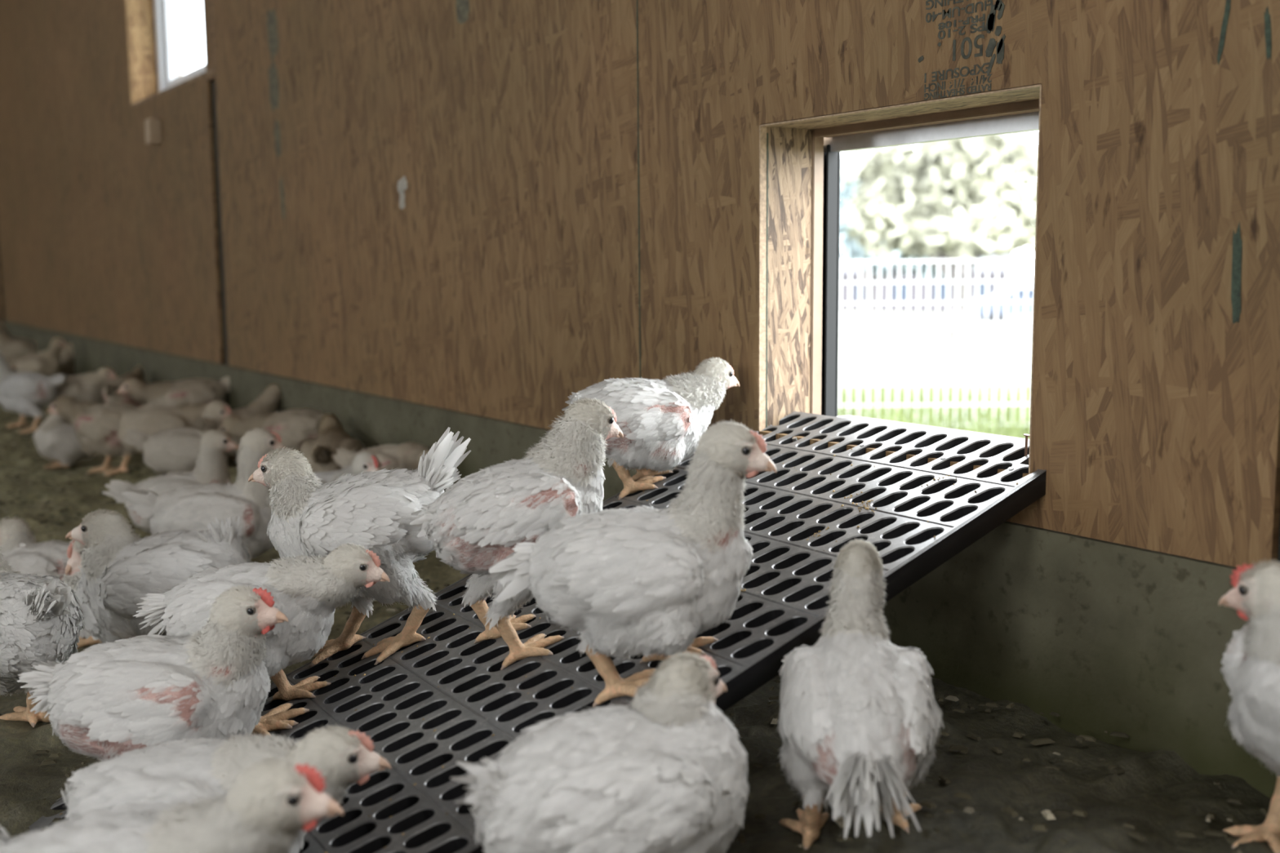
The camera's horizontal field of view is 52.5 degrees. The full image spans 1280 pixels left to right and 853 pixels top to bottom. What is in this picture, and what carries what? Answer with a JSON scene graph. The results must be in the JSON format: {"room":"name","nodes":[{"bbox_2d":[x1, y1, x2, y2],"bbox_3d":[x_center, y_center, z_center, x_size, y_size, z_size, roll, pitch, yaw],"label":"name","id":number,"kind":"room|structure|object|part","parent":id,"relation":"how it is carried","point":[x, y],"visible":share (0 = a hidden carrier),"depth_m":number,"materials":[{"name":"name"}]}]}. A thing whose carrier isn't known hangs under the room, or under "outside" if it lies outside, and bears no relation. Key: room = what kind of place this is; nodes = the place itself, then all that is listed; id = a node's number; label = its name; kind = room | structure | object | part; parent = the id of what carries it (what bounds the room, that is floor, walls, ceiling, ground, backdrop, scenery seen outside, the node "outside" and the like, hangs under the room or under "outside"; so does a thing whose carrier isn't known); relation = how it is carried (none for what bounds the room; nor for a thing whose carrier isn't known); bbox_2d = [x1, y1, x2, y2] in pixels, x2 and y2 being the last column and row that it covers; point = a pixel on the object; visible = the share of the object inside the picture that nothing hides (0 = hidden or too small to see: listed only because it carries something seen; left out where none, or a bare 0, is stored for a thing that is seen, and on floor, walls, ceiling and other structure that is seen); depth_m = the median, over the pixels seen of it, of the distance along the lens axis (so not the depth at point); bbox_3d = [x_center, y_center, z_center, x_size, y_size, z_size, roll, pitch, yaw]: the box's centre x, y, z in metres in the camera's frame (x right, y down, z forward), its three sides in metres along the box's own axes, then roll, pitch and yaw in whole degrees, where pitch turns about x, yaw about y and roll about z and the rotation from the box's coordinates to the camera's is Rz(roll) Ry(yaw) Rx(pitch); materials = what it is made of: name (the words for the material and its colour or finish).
{"room":"farm building","nodes":[
{"label":"farm building","id":0,"kind":"room"},
{"bbox_2d":[0,368,1274,852],"bbox_3d":[-5.085,0.132,4.089,6.504,0.134,19.600,-5,9,-34],"label":"floor","id":1,"kind":"structure","parent":0,"point":[1158,793],"depth_m":1.42,"materials":[{"name":"brown soil"}]},
{"bbox_2d":[0,321,36,368],"bbox_3d":[-3.502,-0.457,7.326,0.350,0.283,0.181,-1,7,-2],"label":"chicken","id":2,"kind":"object","parent":1,"relation":"on","point":[11,347],"visible":0.53,"depth_m":7.26},
{"bbox_2d":[0,351,66,433],"bbox_3d":[-2.445,-0.147,5.153,0.339,0.328,0.199,4,8,29],"label":"chicken","id":3,"kind":"object","parent":1,"relation":"on","point":[24,393],"visible":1,"depth_m":5.08},
{"bbox_2d":[0,515,69,580],"bbox_3d":[-1.132,0.269,2.446,0.252,0.206,0.194,-4,8,-27],"label":"chicken","id":4,"kind":"object","parent":1,"relation":"on","point":[20,548],"visible":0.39,"depth_m":2.40},
{"bbox_2d":[7,337,67,377],"bbox_3d":[-2.854,-0.292,6.151,0.297,0.263,0.157,0,7,0],"label":"chicken","id":5,"kind":"object","parent":1,"relation":"on","point":[49,362],"visible":0.76,"depth_m":6.12},
{"bbox_2d":[0,539,84,727],"bbox_3d":[-0.886,0.271,1.827,0.213,0.311,0.282,-2,7,-14],"label":"chicken","id":6,"kind":"object","parent":1,"relation":"on","point":[41,616],"visible":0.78,"depth_m":1.74},
{"bbox_2d":[22,341,75,376],"bbox_3d":[-2.892,-0.361,6.460,0.312,0.264,0.201,-6,9,-38],"label":"chicken","id":7,"kind":"object","parent":1,"relation":"on","point":[67,357],"visible":0.25,"depth_m":6.42},
{"bbox_2d":[32,398,98,470],"bbox_3d":[-1.848,0.016,4.250,0.259,0.229,0.156,-4,8,-23],"label":"chicken","id":8,"kind":"object","parent":1,"relation":"on","point":[55,439],"visible":0.59,"depth_m":4.19},
{"bbox_2d":[48,366,117,405],"bbox_3d":[-2.287,-0.144,5.274,0.339,0.206,0.194,-2,7,-14],"label":"chicken","id":9,"kind":"object","parent":1,"relation":"on","point":[88,386],"visible":0.53,"depth_m":5.21},
{"bbox_2d":[61,539,124,648],"bbox_3d":[-0.858,0.283,2.275,0.334,0.228,0.209,0,7,0],"label":"chicken","id":10,"kind":"object","parent":1,"relation":"on","point":[93,633],"visible":0.11,"depth_m":2.22},
{"bbox_2d":[52,394,158,475],"bbox_3d":[-1.657,0.026,4.026,0.393,0.248,0.180,2,8,19],"label":"chicken","id":11,"kind":"object","parent":1,"relation":"on","point":[95,438],"visible":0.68,"depth_m":3.97},
{"bbox_2d":[101,366,146,407],"bbox_3d":[-1.975,-0.129,4.991,0.161,0.187,0.349,0,7,0],"label":"chicken","id":12,"kind":"object","parent":1,"relation":"on","point":[109,390],"visible":0.52,"depth_m":4.90},
{"bbox_2d":[65,507,253,639],"bbox_3d":[-0.781,0.258,2.155,0.244,0.253,0.241,-7,10,-43],"label":"chicken","id":13,"kind":"object","parent":1,"relation":"on","point":[119,568],"visible":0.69,"depth_m":2.10},
{"bbox_2d":[97,400,229,453],"bbox_3d":[-1.421,0.031,3.893,0.380,0.210,0.183,-3,8,-20],"label":"chicken","id":14,"kind":"object","parent":1,"relation":"on","point":[151,420],"visible":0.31,"depth_m":3.82},
{"bbox_2d":[102,429,239,533],"bbox_3d":[-1.093,0.139,3.051,0.266,0.266,0.204,2,8,22],"label":"chicken","id":15,"kind":"object","parent":1,"relation":"on","point":[211,463],"visible":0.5,"depth_m":3.02},
{"bbox_2d":[0,755,343,852],"bbox_3d":[-0.426,0.389,1.100,0.380,0.249,0.184,1,7,12],"label":"chicken","id":16,"kind":"object","parent":1,"relation":"on","point":[272,800],"visible":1,"depth_m":1.05},
{"bbox_2d":[115,376,230,406],"bbox_3d":[-1.511,-0.053,4.271,0.391,0.232,0.181,-4,8,-24],"label":"chicken","id":17,"kind":"object","parent":1,"relation":"on","point":[192,390],"visible":0.59,"depth_m":4.21},
{"bbox_2d":[122,400,231,475],"bbox_3d":[-1.311,0.043,3.692,0.271,0.233,0.195,-6,9,-39],"label":"chicken","id":18,"kind":"object","parent":1,"relation":"on","point":[170,451],"visible":0.55,"depth_m":3.65},
{"bbox_2d":[120,426,285,559],"bbox_3d":[-0.864,0.166,2.593,0.321,0.326,0.187,-2,7,-13],"label":"chicken","id":19,"kind":"object","parent":1,"relation":"on","point":[192,508],"visible":0.6,"depth_m":2.54},
{"bbox_2d":[195,383,281,459],"bbox_3d":[-1.156,-0.008,3.797,0.188,0.220,0.307,0,7,2],"label":"chicken","id":20,"kind":"object","parent":1,"relation":"on","point":[269,400],"visible":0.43,"depth_m":3.81},
{"bbox_2d":[220,407,324,452],"bbox_3d":[-0.989,0.037,3.615,0.357,0.182,0.172,-1,7,-3],"label":"chicken","id":21,"kind":"object","parent":1,"relation":"on","point":[294,426],"visible":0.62,"depth_m":3.56},
{"bbox_2d":[297,413,364,472],"bbox_3d":[-0.770,0.076,3.233,0.182,0.195,0.320,1,7,14],"label":"chicken","id":22,"kind":"object","parent":1,"relation":"on","point":[319,451],"visible":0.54,"depth_m":3.17},
{"bbox_2d":[312,451,382,484],"bbox_3d":[-0.696,0.152,2.849,0.326,0.217,0.184,0,7,7],"label":"chicken","id":23,"kind":"object","parent":1,"relation":"on","point":[365,462],"visible":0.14,"depth_m":2.76},
{"bbox_2d":[332,441,428,470],"bbox_3d":[-0.572,0.112,3.008,0.333,0.163,0.170,2,8,20],"label":"chicken","id":24,"kind":"object","parent":1,"relation":"on","point":[406,455],"visible":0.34,"depth_m":2.95},
{"bbox_2d":[28,411,1046,852],"bbox_3d":[-0.093,0.261,1.582,1.162,0.445,0.632,-5,9,-34],"label":"ramp","id":25,"kind":"object","parent":1,"relation":"on","point":[782,606],"visible":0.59,"depth_m":1.55,"materials":[{"name":"black plastic"}]},
{"bbox_2d":[17,584,309,760],"bbox_3d":[-0.554,0.298,1.503,0.314,0.236,0.199,-1,7,-5],"label":"chicken","id":26,"kind":"object","parent":25,"relation":"on","point":[108,700],"visible":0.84,"depth_m":1.46},
{"bbox_2d":[61,724,391,852],"bbox_3d":[-0.422,0.388,1.272,0.301,0.208,0.207,5,9,37],"label":"chicken","id":27,"kind":"object","parent":25,"relation":"on","point":[166,772],"visible":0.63,"depth_m":1.24},
{"bbox_2d":[133,542,389,737],"bbox_3d":[-0.459,0.258,1.588,0.319,0.240,0.155,0,7,5],"label":"chicken","id":28,"kind":"object","parent":25,"relation":"on","point":[308,591],"visible":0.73,"depth_m":1.54},
{"bbox_2d":[248,426,471,666],"bbox_3d":[-0.358,0.159,1.691,0.224,0.313,0.198,-7,9,-41],"label":"chicken","id":29,"kind":"object","parent":25,"relation":"on","point":[371,510],"visible":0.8,"depth_m":1.65},
{"bbox_2d":[409,396,623,670],"bbox_3d":[-0.144,0.127,1.564,0.267,0.307,0.156,-3,8,-18],"label":"chicken","id":30,"kind":"object","parent":25,"relation":"on","point":[477,522],"visible":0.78,"depth_m":1.52},
{"bbox_2d":[58,448,1017,852],"bbox_3d":[-0.115,0.256,1.564,1.068,0.391,0.604,-5,9,-34],"label":"crumbs","id":31,"kind":"object","parent":25,"relation":"on","point":[851,495],"visible":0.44,"depth_m":1.63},
{"bbox_2d":[488,419,776,707],"bbox_3d":[-0.011,0.144,1.379,0.268,0.305,0.188,-4,8,-25],"label":"chicken","id":32,"kind":"object","parent":25,"relation":"on","point":[640,580],"visible":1,"depth_m":1.34},
{"bbox_2d":[561,356,739,500],"bbox_3d":[0.016,0.002,1.954,0.260,0.208,0.168,0,7,7],"label":"chicken","id":33,"kind":"object","parent":25,"relation":"on","point":[662,422],"visible":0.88,"depth_m":1.91},
{"bbox_2d":[1023,433,1029,456],"bbox_3d":[0.486,0.028,1.631,0.009,0.038,0.010,-5,9,-34],"label":"nail","id":34,"kind":"object","parent":25,"relation":"on","point":[1024,434],"visible":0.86,"depth_m":1.63,"materials":[{"name":"silver metal"}]},
{"bbox_2d":[450,650,749,852],"bbox_3d":[-0.032,0.344,1.169,0.282,0.266,0.192,-4,8,-25],"label":"chicken","id":35,"kind":"object","parent":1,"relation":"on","point":[665,771],"visible":1,"depth_m":1.11},
{"bbox_2d":[0,401,1268,852],"bbox_3d":[-1.496,0.259,2.781,1.995,0.098,7.810,-5,9,-34],"label":"litter","id":36,"kind":"object","parent":1,"relation":"on","point":[1048,815],"visible":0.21,"depth_m":1.48,"materials":[{"name":"brown wood"}]},
{"bbox_2d":[776,538,944,849],"bbox_3d":[0.219,0.268,1.249,0.164,0.285,0.266,-2,7,-14],"label":"chicken","id":37,"kind":"object","parent":1,"relation":"on","point":[860,721],"visible":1,"depth_m":1.22},
{"bbox_2d":[1218,557,1279,852],"bbox_3d":[0.657,0.255,1.214,0.282,0.289,0.171,-5,9,-34],"label":"chicken","id":38,"kind":"object","parent":1,"relation":"on","point":[1251,670],"visible":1,"depth_m":1.15},
{"bbox_2d":[0,0,1279,567],"bbox_3d":[-2.412,-1.637,5.700,0.033,2.639,19.594,-5,9,-34],"label":"wall","id":39,"kind":"structure","parent":0,"point":[502,210],"depth_m":2.33,"materials":[{"name":"brown wood"}]},
{"bbox_2d":[144,118,162,144],"bbox_3d":[-1.796,-1.089,4.790,0.045,0.090,0.065,-5,9,-34],"label":"wooden block","id":40,"kind":"object","parent":39,"relation":"attached to","point":[153,135],"visible":1,"depth_m":4.77,"materials":[{"name":"brown wood"}]},
{"bbox_2d":[124,0,214,107],"bbox_3d":[-1.614,-1.652,4.661,0.200,0.888,1.143,-5,9,-34],"label":"window","id":41,"kind":"structure","parent":39,"relation":"in","point":[155,48],"depth_m":5.11,"materials":[{"name":"white plastic"}]},
{"bbox_3d":[-1.581,-1.655,4.683,0.070,0.864,1.119,-5,9,-34],"label":"frame","id":42,"kind":"part","parent":41,"relation":"part of","materials":[{"name":"white plastic"}]},
{"bbox_3d":[-1.611,-1.218,4.715,0.200,0.012,1.119,-5,9,-34],"label":"sill","id":43,"kind":"part","parent":41,"relation":"part of","materials":[{"name":"brown wood"}]},
{"bbox_3d":[-1.577,-1.655,4.686,0.040,0.764,1.019,-5,9,-34],"label":"sash","id":44,"kind":"part","parent":41,"relation":"part of","materials":[{"name":"white plastic"}]},
{"bbox_2d":[0,320,1276,798],"bbox_3d":[-2.348,-0.207,5.915,0.164,0.369,19.600,-5,9,-34],"label":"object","id":45,"kind":"structure","parent":39,"relation":"attached to","point":[1101,636],"depth_m":1.59,"materials":[{"name":"concrete"}]},
{"bbox_2d":[765,133,768,427],"bbox_3d":[0.196,-0.221,2.006,0.002,0.458,0.002,-5,9,-34],"label":"trim","id":46,"kind":"structure","parent":39,"relation":"attached to","point":[766,133],"depth_m":2.00,"materials":[{"name":"brown wood"}]},
{"bbox_2d":[765,126,812,426],"bbox_3d":[0.229,-0.217,2.039,0.093,0.522,0.017,-5,9,-34],"label":"trim","id":47,"kind":"structure","parent":39,"relation":"attached to","point":[789,149],"depth_m":2.03,"materials":[{"name":"brown wood"}]},
{"bbox_2d":[758,84,1041,474],"bbox_3d":[0.336,-0.199,1.786,0.013,0.470,0.526,-5,9,-34],"label":"trim","id":48,"kind":"structure","parent":39,"relation":"attached to","point":[762,128],"depth_m":1.98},
{"bbox_2d":[771,88,1039,129],"bbox_3d":[0.378,-0.442,1.786,0.093,0.015,0.524,-5,9,-34],"label":"trim","id":49,"kind":"structure","parent":39,"relation":"attached to","point":[1031,94],"depth_m":1.78,"materials":[{"name":"brown wood"}]},
{"bbox_2d":[838,315,1032,330],"bbox_3d":[15.046,-4.088,51.322,22.805,1.470,31.078,0,7,2],"label":"road","id":50,"kind":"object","parent":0,"point":[844,318],"depth_m":46.40,"materials":[{"name":"grey asphalt"}]},
{"bbox_2d":[971,285,1034,322],"bbox_3d":[14.972,-4.706,50.228,4.246,1.448,1.724,0,7,0],"label":"car","id":51,"kind":"object","parent":50,"relation":"on","point":[1011,290],"visible":0.38,"depth_m":49.41,"materials":[{"name":"silver metal"}]},
{"label":"outside","id":52,"kind":"structure","parent":0,"visible":0},
{"bbox_2d":[837,311,1033,436],"bbox_3d":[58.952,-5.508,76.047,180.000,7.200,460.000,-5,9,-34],"label":"lawn","id":53,"kind":"structure","parent":52,"point":[844,331],"depth_m":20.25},
{"bbox_2d":[839,151,983,326],"bbox_3d":[7.832,-5.465,37.865,4.826,5.229,3.126,-2,7,-12],"label":"broadleaf tree","id":54,"kind":"object","parent":53,"relation":"on","point":[849,249],"visible":0.17,"depth_m":37.68,"materials":[{"name":"green plant"}]},
{"bbox_2d":[838,253,1020,314],"bbox_3d":[18.126,-9.374,84.199,11.805,4.000,4.600,0,7,0],"label":"house","id":55,"kind":"structure","parent":53,"relation":"on","point":[855,275],"depth_m":82.28,"materials":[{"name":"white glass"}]},
{"bbox_2d":[837,366,1031,439],"bbox_3d":[1.879,0.081,6.526,2.190,0.590,9.215,0,7,8],"label":"grass","id":56,"kind":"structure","parent":53,"relation":"on","point":[1017,431],"depth_m":8.40,"materials":[{"name":"green plant"}]},
{"bbox_2d":[837,258,1035,433],"bbox_3d":[1.709,-0.404,7.471,3.059,1.249,0.060,0,7,0],"label":"wire fence","id":57,"kind":"object","parent":53,"relation":"on","point":[1032,260],"visible":0.24,"depth_m":7.45,"materials":[{"name":"grey metal"}]},
{"bbox_2d":[840,130,1038,337],"bbox_3d":[7.409,-4.607,29.999,5.468,5.227,3.386,-1,7,-5],"label":"broadleaf tree","id":58,"kind":"object","parent":53,"relation":"on","point":[965,196],"visible":0.91,"depth_m":29.31,"materials":[{"name":"green plant"}]},
{"bbox_3d":[-2.273,-1.521,5.809,0.035,2.900,19.600,-5,9,-34],"label":"wall","id":59,"kind":"structure","parent":0,"visible":0},
{"bbox_2d":[810,128,823,414],"bbox_3d":[0.244,-0.289,2.108,0.022,0.608,0.134,-5,9,-34],"label":"trim","id":60,"kind":"structure","parent":59,"relation":"attached to","point":[817,142],"depth_m":2.06,"materials":[{"name":"brown wood"}]},
{"bbox_2d":[821,144,839,417],"bbox_3d":[0.302,-0.231,2.083,0.034,0.432,0.024,-5,9,-34],"label":"slide rail","id":61,"kind":"object","parent":59,"relation":"attached to","point":[831,199],"visible":0.59,"depth_m":2.07,"materials":[{"name":"black metal"}]},
{"bbox_2d":[814,99,1039,137],"bbox_3d":[0.466,-0.487,1.759,0.030,0.132,0.650,-5,9,-34],"label":"trim","id":62,"kind":"structure","parent":59,"relation":"attached to","point":[1029,106],"depth_m":1.83,"materials":[{"name":"brown wood"}]},
{"bbox_2d":[823,111,1039,152],"bbox_3d":[0.443,-0.423,1.845,0.016,0.027,0.544,-5,9,-34],"label":"door frame","id":63,"kind":"structure","parent":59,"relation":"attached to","point":[1027,122],"depth_m":1.86,"materials":[{"name":"metal"}]},
{"bbox_2d":[835,415,1029,442],"bbox_3d":[0.457,0.021,1.896,0.100,0.020,0.548,-5,9,-34],"label":"trim","id":64,"kind":"structure","parent":59,"relation":"attached to","point":[903,424],"depth_m":1.96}
]}

